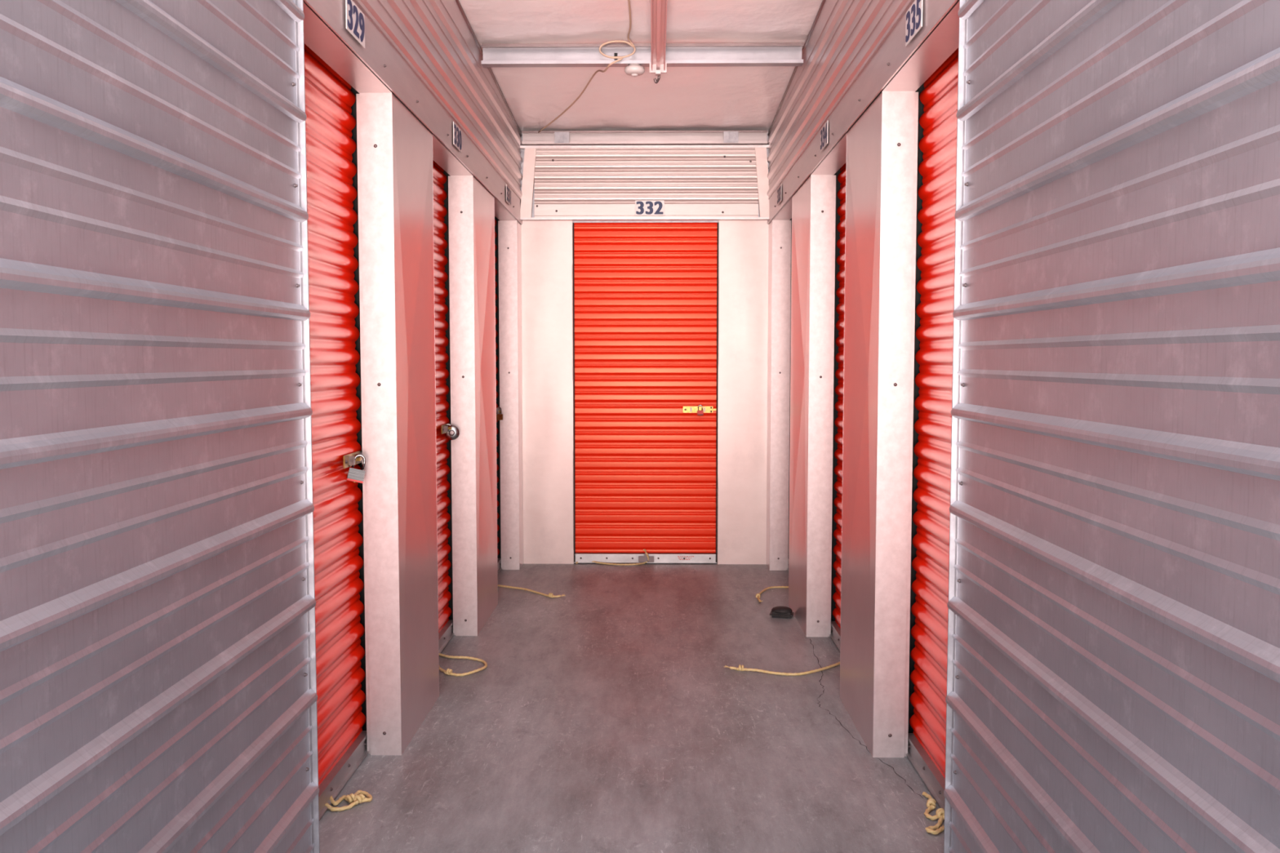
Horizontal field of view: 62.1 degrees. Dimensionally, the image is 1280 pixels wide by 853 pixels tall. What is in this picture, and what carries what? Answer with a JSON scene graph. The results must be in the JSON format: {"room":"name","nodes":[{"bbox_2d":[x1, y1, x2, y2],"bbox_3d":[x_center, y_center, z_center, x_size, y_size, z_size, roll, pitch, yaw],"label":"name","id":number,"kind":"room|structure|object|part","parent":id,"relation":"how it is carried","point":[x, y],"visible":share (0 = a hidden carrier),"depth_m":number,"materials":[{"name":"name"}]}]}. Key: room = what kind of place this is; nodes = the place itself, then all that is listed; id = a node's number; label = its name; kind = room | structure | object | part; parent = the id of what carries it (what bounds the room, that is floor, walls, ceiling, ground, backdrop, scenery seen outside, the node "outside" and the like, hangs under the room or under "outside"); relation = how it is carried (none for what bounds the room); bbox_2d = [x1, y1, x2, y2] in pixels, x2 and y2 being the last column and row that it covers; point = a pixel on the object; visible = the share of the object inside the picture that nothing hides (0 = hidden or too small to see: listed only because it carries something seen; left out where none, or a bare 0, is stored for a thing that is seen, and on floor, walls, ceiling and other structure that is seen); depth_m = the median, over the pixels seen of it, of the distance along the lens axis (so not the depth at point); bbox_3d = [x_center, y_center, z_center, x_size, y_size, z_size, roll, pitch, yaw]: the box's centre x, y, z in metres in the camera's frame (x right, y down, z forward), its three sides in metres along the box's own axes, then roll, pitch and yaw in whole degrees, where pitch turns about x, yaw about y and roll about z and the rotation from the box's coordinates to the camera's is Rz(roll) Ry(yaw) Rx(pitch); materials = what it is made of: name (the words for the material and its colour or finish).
{"room":"self-storage corridor","nodes":[
{"label":"self-storage corridor","id":0,"kind":"room"},
{"bbox_2d":[0,0,522,852],"bbox_3d":[-0.932,-0.403,3.619,0.357,2.950,6.751,0,4,1],"label":"wall","id":1,"kind":"structure","parent":0,"point":[158,673],"depth_m":1.78,"materials":[{"name":"grey metal"}]},
{"bbox_3d":[-0.795,-0.251,1.367,0.020,2.930,2.240,0,4,1],"label":"ribbed panel","id":2,"kind":"part","parent":1,"relation":"part of","materials":[{"name":"white metal"}]},
{"bbox_3d":[-0.841,-0.322,2.484,0.130,2.930,0.023,0,4,1],"label":"edge trim","id":3,"kind":"part","parent":1,"relation":"part of","materials":[{"name":"white metal"}]},
{"bbox_2d":[304,44,368,820],"bbox_3d":[-0.914,-0.016,2.976,0.054,2.258,1.019,0,4,1],"label":"door","id":4,"kind":"structure","parent":1,"relation":"in","point":[342,742],"depth_m":3.22,"materials":[{"name":"red metal"}]},
{"bbox_2d":[346,453,365,483],"bbox_3d":[-0.891,0.134,3.337,0.062,0.093,0.027,-1,4,-17],"label":"padlock","id":5,"kind":"object","parent":4,"relation":"attached to","point":[354,475],"visible":1,"depth_m":3.33,"materials":[{"name":"metal"}]},
{"bbox_2d":[345,0,364,48],"bbox_3d":[-0.779,-1.110,2.913,0.003,0.092,0.180,0,4,1],"label":"number sign","id":6,"kind":"object","parent":1,"relation":"attached to","point":[355,18],"visible":1,"depth_m":2.91,"materials":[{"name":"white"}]},
{"bbox_2d":[351,85,439,755],"bbox_3d":[-0.871,-0.056,3.727,0.180,2.243,0.635,0,4,1],"label":"pillar","id":7,"kind":"structure","parent":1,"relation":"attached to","point":[393,154],"depth_m":3.49,"materials":[{"name":"white metal"}]},
{"bbox_3d":[-0.831,-0.006,3.741,0.100,2.143,0.612,0,4,1],"label":"panel","id":8,"kind":"part","parent":7,"relation":"part of","materials":[{"name":"white metal"}]},
{"bbox_3d":[-0.760,-1.520,4.523,0.015,0.774,4.200,0,4,1],"label":"header panel","id":9,"kind":"part","parent":1,"relation":"part of","materials":[{"name":"white metal"}]},
{"bbox_2d":[432,160,454,655],"bbox_3d":[-0.896,-0.112,4.495,0.054,2.258,1.004,0,4,1],"label":"door","id":10,"kind":"structure","parent":1,"relation":"in","point":[446,633],"depth_m":4.85,"materials":[{"name":"red metal"}]},
{"bbox_2d":[444,423,459,439],"bbox_3d":[-0.867,0.025,4.885,0.075,0.078,0.030,0,4,-7],"label":"lock","id":11,"kind":"object","parent":10,"relation":"attached to","point":[453,433],"visible":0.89,"depth_m":4.88,"materials":[{"name":"silver metal"}]},
{"bbox_2d":[453,121,462,152],"bbox_3d":[-0.760,-1.206,4.433,0.003,0.092,0.180,0,4,1],"label":"number sign","id":12,"kind":"object","parent":1,"relation":"attached to","point":[457,135],"visible":1,"depth_m":4.42,"materials":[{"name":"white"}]},
{"bbox_2d":[443,170,497,635],"bbox_3d":[-0.852,-0.152,5.259,0.180,2.243,0.675,0,4,1],"label":"pillar","id":13,"kind":"structure","parent":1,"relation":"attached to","point":[469,218],"depth_m":5.00,"materials":[{"name":"white metal"}]},
{"bbox_3d":[-0.812,-0.103,5.273,0.100,2.143,0.652,0,4,1],"label":"panel","id":14,"kind":"part","parent":13,"relation":"part of","materials":[{"name":"white metal"}]},
{"bbox_2d":[494,218,502,573],"bbox_3d":[-0.876,-0.210,6.060,0.054,2.258,1.029,0,4,1],"label":"door","id":15,"kind":"structure","parent":1,"relation":"in","point":[499,560],"depth_m":6.53,"materials":[{"name":"red metal"}]},
{"bbox_2d":[496,406,502,420],"bbox_3d":[-0.848,-0.077,6.389,0.047,0.082,0.022,-3,5,-39],"label":"padlock","id":16,"kind":"object","parent":15,"relation":"attached to","point":[499,416],"visible":0.89,"depth_m":6.38,"materials":[{"name":"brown metal"}]},
{"bbox_2d":[506,184,511,205],"bbox_3d":[-0.741,-1.304,5.997,0.003,0.092,0.180,0,4,1],"label":"number sign","id":17,"kind":"object","parent":1,"relation":"attached to","point":[508,189],"visible":1,"depth_m":5.97,"materials":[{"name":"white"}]},
{"bbox_2d":[494,216,523,569],"bbox_3d":[-0.835,-0.237,6.609,0.180,2.243,0.220,0,4,1],"label":"pier","id":18,"kind":"object","parent":1,"relation":"attached to","point":[508,264],"visible":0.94,"depth_m":6.54,"materials":[{"name":"white metal"}]},
{"bbox_3d":[-0.795,-0.188,6.618,0.100,2.143,0.187,0,4,1],"label":"panel","id":19,"kind":"part","parent":18,"relation":"part of","materials":[{"name":"white metal"}]},
{"bbox_2d":[319,563,944,852],"bbox_3d":[-0.011,1.425,-0.762,12.000,0.151,16.300,0,4,1],"label":"floor","id":20,"kind":"structure","parent":0,"point":[606,715],"depth_m":3.63,"materials":[{"name":"concrete"}]},
{"bbox_2d":[324,790,372,811],"bbox_3d":[-0.876,1.091,3.119,0.172,0.030,0.134,0,4,1],"label":"rope","id":21,"kind":"object","parent":20,"relation":"on","point":[356,798],"visible":0.91,"depth_m":3.11,"materials":[{"name":"beige fabric"}]},
{"bbox_2d":[438,653,487,676],"bbox_3d":[-0.762,1.003,4.536,0.214,0.029,0.353,-1,4,-12],"label":"rope","id":22,"kind":"object","parent":20,"relation":"on","point":[449,672],"visible":0.97,"depth_m":4.44,"materials":[{"name":"beige fabric"}]},
{"bbox_2d":[497,584,565,597],"bbox_3d":[-0.625,0.915,5.930,0.500,0.028,0.070,3,4,35],"label":"rope","id":23,"kind":"object","parent":20,"relation":"on","point":[550,595],"visible":1,"depth_m":5.92,"materials":[{"name":"yellow fabric"}]},
{"bbox_2d":[575,549,648,565],"bbox_3d":[-0.176,0.827,6.762,0.465,0.102,0.101,1,4,10],"label":"rope","id":24,"kind":"object","parent":20,"relation":"on","point":[646,553],"visible":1,"depth_m":6.74,"materials":[{"name":"beige fabric"}]},
{"bbox_2d":[755,586,788,602],"bbox_3d":[0.708,0.918,5.881,0.114,0.028,0.446,2,4,29],"label":"rope","id":25,"kind":"object","parent":20,"relation":"on","point":[757,595],"visible":0.93,"depth_m":5.98,"materials":[{"name":"yellow fabric"}]},
{"bbox_2d":[769,606,793,618],"bbox_3d":[0.719,0.938,5.384,0.116,0.050,0.090,1,4,13],"label":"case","id":26,"kind":"object","parent":20,"relation":"on","point":[785,612],"visible":1,"depth_m":5.35,"materials":[{"name":"plastic"}]},
{"bbox_3d":[0.719,0.925,5.383,0.105,0.024,0.082,1,4,13],"label":"lid","id":27,"kind":"part","parent":26,"relation":"part of","materials":[{"name":"black plastic"}]},
{"bbox_2d":[724,662,839,675],"bbox_3d":[0.619,1.010,4.442,0.522,0.027,0.150,-1,4,-8],"label":"rope","id":28,"kind":"object","parent":20,"relation":"on","point":[740,668],"visible":0.98,"depth_m":4.41,"materials":[{"name":"yellow fabric"}]},
{"bbox_2d":[922,791,944,835],"bbox_3d":[0.846,1.097,3.033,0.069,0.030,0.279,1,4,13],"label":"rope","id":29,"kind":"object","parent":20,"relation":"on","point":[931,803],"visible":0.96,"depth_m":3.00,"materials":[{"name":"beige fabric"}]},
{"bbox_2d":[455,0,826,136],"bbox_3d":[0.006,-1.829,4.394,2.500,0.341,5.200,0,4,1],"label":"ceiling","id":30,"kind":"structure","parent":0,"point":[718,98],"depth_m":5.39,"materials":[{"name":"plastic"}]},
{"bbox_2d":[480,42,803,66],"bbox_3d":[0.009,-1.746,4.995,1.507,0.092,0.058,0,4,1],"label":"steel beam","id":31,"kind":"structure","parent":30,"relation":"attached to","point":[763,54],"depth_m":5.01,"materials":[{"name":"grey metal"}]},
{"bbox_2d":[537,0,635,133],"bbox_3d":[-0.193,-1.770,5.021,0.316,0.177,3.039,-1,4,-10],"label":"cable","id":32,"kind":"object","parent":31,"relation":"on","point":[630,43],"visible":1,"depth_m":4.95,"materials":[{"name":"beige plastic"}]},
{"bbox_2d":[624,63,644,76],"bbox_3d":[-0.025,-1.673,4.995,0.096,0.053,0.096,0,4,1],"label":"smoke detector","id":33,"kind":"object","parent":31,"relation":"attached to","point":[633,69],"visible":1,"depth_m":4.97,"materials":[{"name":"white plastic"}]},
{"bbox_2d":[649,0,667,83],"bbox_3d":[0.070,-1.632,3.754,0.080,0.201,2.500,0,4,1],"label":"ceiling track","id":34,"kind":"object","parent":31,"relation":"attached to","point":[658,64],"visible":1,"depth_m":4.56,"materials":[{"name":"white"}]},
{"bbox_2d":[520,132,769,564],"bbox_3d":[0.034,-0.603,6.793,2.200,2.950,0.365,0,4,1],"label":"wall","id":35,"kind":"structure","parent":0,"point":[562,186],"depth_m":6.67,"materials":[{"name":"white metal"}]},
{"bbox_3d":[-0.693,-1.506,6.580,0.104,0.423,0.028,0,4,1],"label":"slanted plate","id":36,"kind":"part","parent":35,"relation":"part of","materials":[{"name":"white metal"}]},
{"bbox_3d":[-0.582,-0.206,6.732,0.323,2.166,0.052,0,4,1],"label":"panel","id":37,"kind":"part","parent":35,"relation":"part of","materials":[{"name":"white metal"}]},
{"bbox_2d":[521,130,768,145],"bbox_3d":[0.028,-1.775,6.532,1.507,0.078,0.068,0,4,1],"label":"steel beam","id":38,"kind":"structure","parent":35,"relation":"attached to","point":[529,137],"depth_m":6.53,"materials":[{"name":"grey metal"}]},
{"bbox_3d":[0.029,-1.580,6.630,1.587,0.560,0.008,0,4,1],"label":"panel","id":39,"kind":"part","parent":35,"relation":"part of","materials":[{"name":"metal"}]},
{"bbox_2d":[573,222,717,564],"bbox_3d":[0.035,-0.251,6.713,0.924,2.257,0.058,0,4,1],"label":"door","id":40,"kind":"structure","parent":35,"relation":"in","point":[646,293],"depth_m":6.73,"materials":[{"name":"red metal"}]},
{"bbox_3d":[0.040,0.836,6.761,0.100,0.058,0.018,0,4,1],"label":"pull handle","id":41,"kind":"part","parent":40,"relation":"part of","materials":[{"name":"grey metal"}]},
{"bbox_2d":[697,404,703,415],"bbox_3d":[0.380,-0.103,6.687,0.039,0.068,0.018,0,4,1],"label":"padlock","id":42,"kind":"object","parent":40,"relation":"attached to","point":[699,412],"visible":1,"depth_m":6.68,"materials":[{"name":"red metal"}]},
{"bbox_3d":[0.036,-0.613,6.960,2.200,2.950,0.030,0,4,1],"label":"backing panel","id":43,"kind":"part","parent":35,"relation":"part of","materials":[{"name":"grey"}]},
{"bbox_3d":[0.039,-1.504,6.574,1.387,0.433,0.010,0,4,1],"label":"header panel","id":44,"kind":"part","parent":35,"relation":"part of","materials":[{"name":"white metal"}]},
{"bbox_2d":[635,200,664,215],"bbox_3d":[0.060,-1.351,6.566,0.180,0.092,0.003,0,4,1],"label":"number sign","id":45,"kind":"object","parent":35,"relation":"attached to","point":[642,207],"visible":1,"depth_m":6.57,"materials":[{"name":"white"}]},
{"bbox_3d":[0.652,-0.205,6.717,0.322,2.166,0.052,0,4,1],"label":"panel","id":46,"kind":"part","parent":35,"relation":"part of","materials":[{"name":"white metal"}]},
{"bbox_3d":[0.760,-1.505,6.563,0.104,0.423,0.028,0,4,1],"label":"slanted plate","id":47,"kind":"part","parent":35,"relation":"part of","materials":[{"name":"white metal"}]},
{"bbox_2d":[766,0,1279,852],"bbox_3d":[0.914,-0.402,3.596,0.354,2.950,6.751,0,4,1],"label":"wall","id":48,"kind":"structure","parent":0,"point":[1113,655],"depth_m":1.67,"materials":[{"name":"grey metal"}]},
{"bbox_2d":[766,217,791,570],"bbox_3d":[0.891,-0.236,6.588,0.180,2.243,0.220,0,4,1],"label":"pier","id":49,"kind":"object","parent":48,"relation":"attached to","point":[780,249],"visible":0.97,"depth_m":6.51,"materials":[{"name":"white metal"}]},
{"bbox_3d":[0.852,-0.186,6.598,0.100,2.143,0.187,0,4,1],"label":"panel","id":50,"kind":"part","parent":49,"relation":"part of","materials":[{"name":"white metal"}]},
{"bbox_2d":[777,184,781,205],"bbox_3d":[0.784,-1.303,5.978,0.003,0.092,0.180,0,4,1],"label":"number sign","id":51,"kind":"object","parent":48,"relation":"attached to","point":[779,190],"visible":1,"depth_m":5.97,"materials":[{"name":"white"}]},
{"bbox_2d":[788,168,840,636],"bbox_3d":[0.875,-0.151,5.238,0.180,2.243,0.675,0,4,1],"label":"pier","id":52,"kind":"object","parent":48,"relation":"attached to","point":[815,284],"visible":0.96,"depth_m":4.97,"materials":[{"name":"white metal"}]},
{"bbox_3d":[0.835,-0.102,5.253,0.100,2.143,0.652,0,4,1],"label":"panel","id":53,"kind":"part","parent":52,"relation":"part of","materials":[{"name":"white metal"}]},
{"bbox_2d":[820,120,827,151],"bbox_3d":[0.764,-1.205,4.414,0.003,0.092,0.180,0,4,1],"label":"number sign","id":54,"kind":"object","parent":48,"relation":"attached to","point":[824,131],"visible":1,"depth_m":4.40,"materials":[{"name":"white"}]},
{"bbox_2d":[829,162,846,650],"bbox_3d":[0.899,-0.110,4.473,0.054,2.258,1.004,0,4,1],"label":"door","id":55,"kind":"structure","parent":48,"relation":"in","point":[835,635],"depth_m":4.89,"materials":[{"name":"red metal"}]},
{"bbox_3d":[0.767,-1.519,4.504,0.016,0.774,4.200,0,4,1],"label":"header panel","id":56,"kind":"part","parent":48,"relation":"part of","materials":[{"name":"white metal"}]},
{"bbox_2d":[840,83,924,757],"bbox_3d":[0.856,-0.054,3.706,0.180,2.243,0.635,0,4,1],"label":"pillar","id":57,"kind":"structure","parent":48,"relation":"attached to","point":[884,156],"depth_m":3.47,"materials":[{"name":"white metal"}]},
{"bbox_3d":[0.816,-0.005,3.721,0.100,2.143,0.612,0,4,1],"label":"panel","id":58,"kind":"part","parent":57,"relation":"part of","materials":[{"name":"white metal"}]},
{"bbox_2d":[905,0,922,46],"bbox_3d":[0.746,-1.109,2.895,0.003,0.092,0.180,0,4,1],"label":"number sign","id":59,"kind":"object","parent":48,"relation":"attached to","point":[914,14],"visible":1,"depth_m":2.89,"materials":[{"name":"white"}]},
{"bbox_2d":[906,48,958,809],"bbox_3d":[0.880,-0.015,2.954,0.054,2.258,1.019,0,4,1],"label":"door","id":60,"kind":"structure","parent":48,"relation":"in","point":[939,96],"depth_m":3.25,"materials":[{"name":"red metal"}]},
{"bbox_3d":[0.796,-0.320,2.464,0.130,2.930,0.023,0,4,1],"label":"edge trim","id":61,"kind":"part","parent":48,"relation":"part of","materials":[{"name":"white metal"}]},
{"bbox_3d":[0.722,-0.250,1.348,0.020,2.930,2.240,0,4,1],"label":"ribbed panel","id":62,"kind":"part","parent":48,"relation":"part of","materials":[{"name":"white metal"}]}
]}

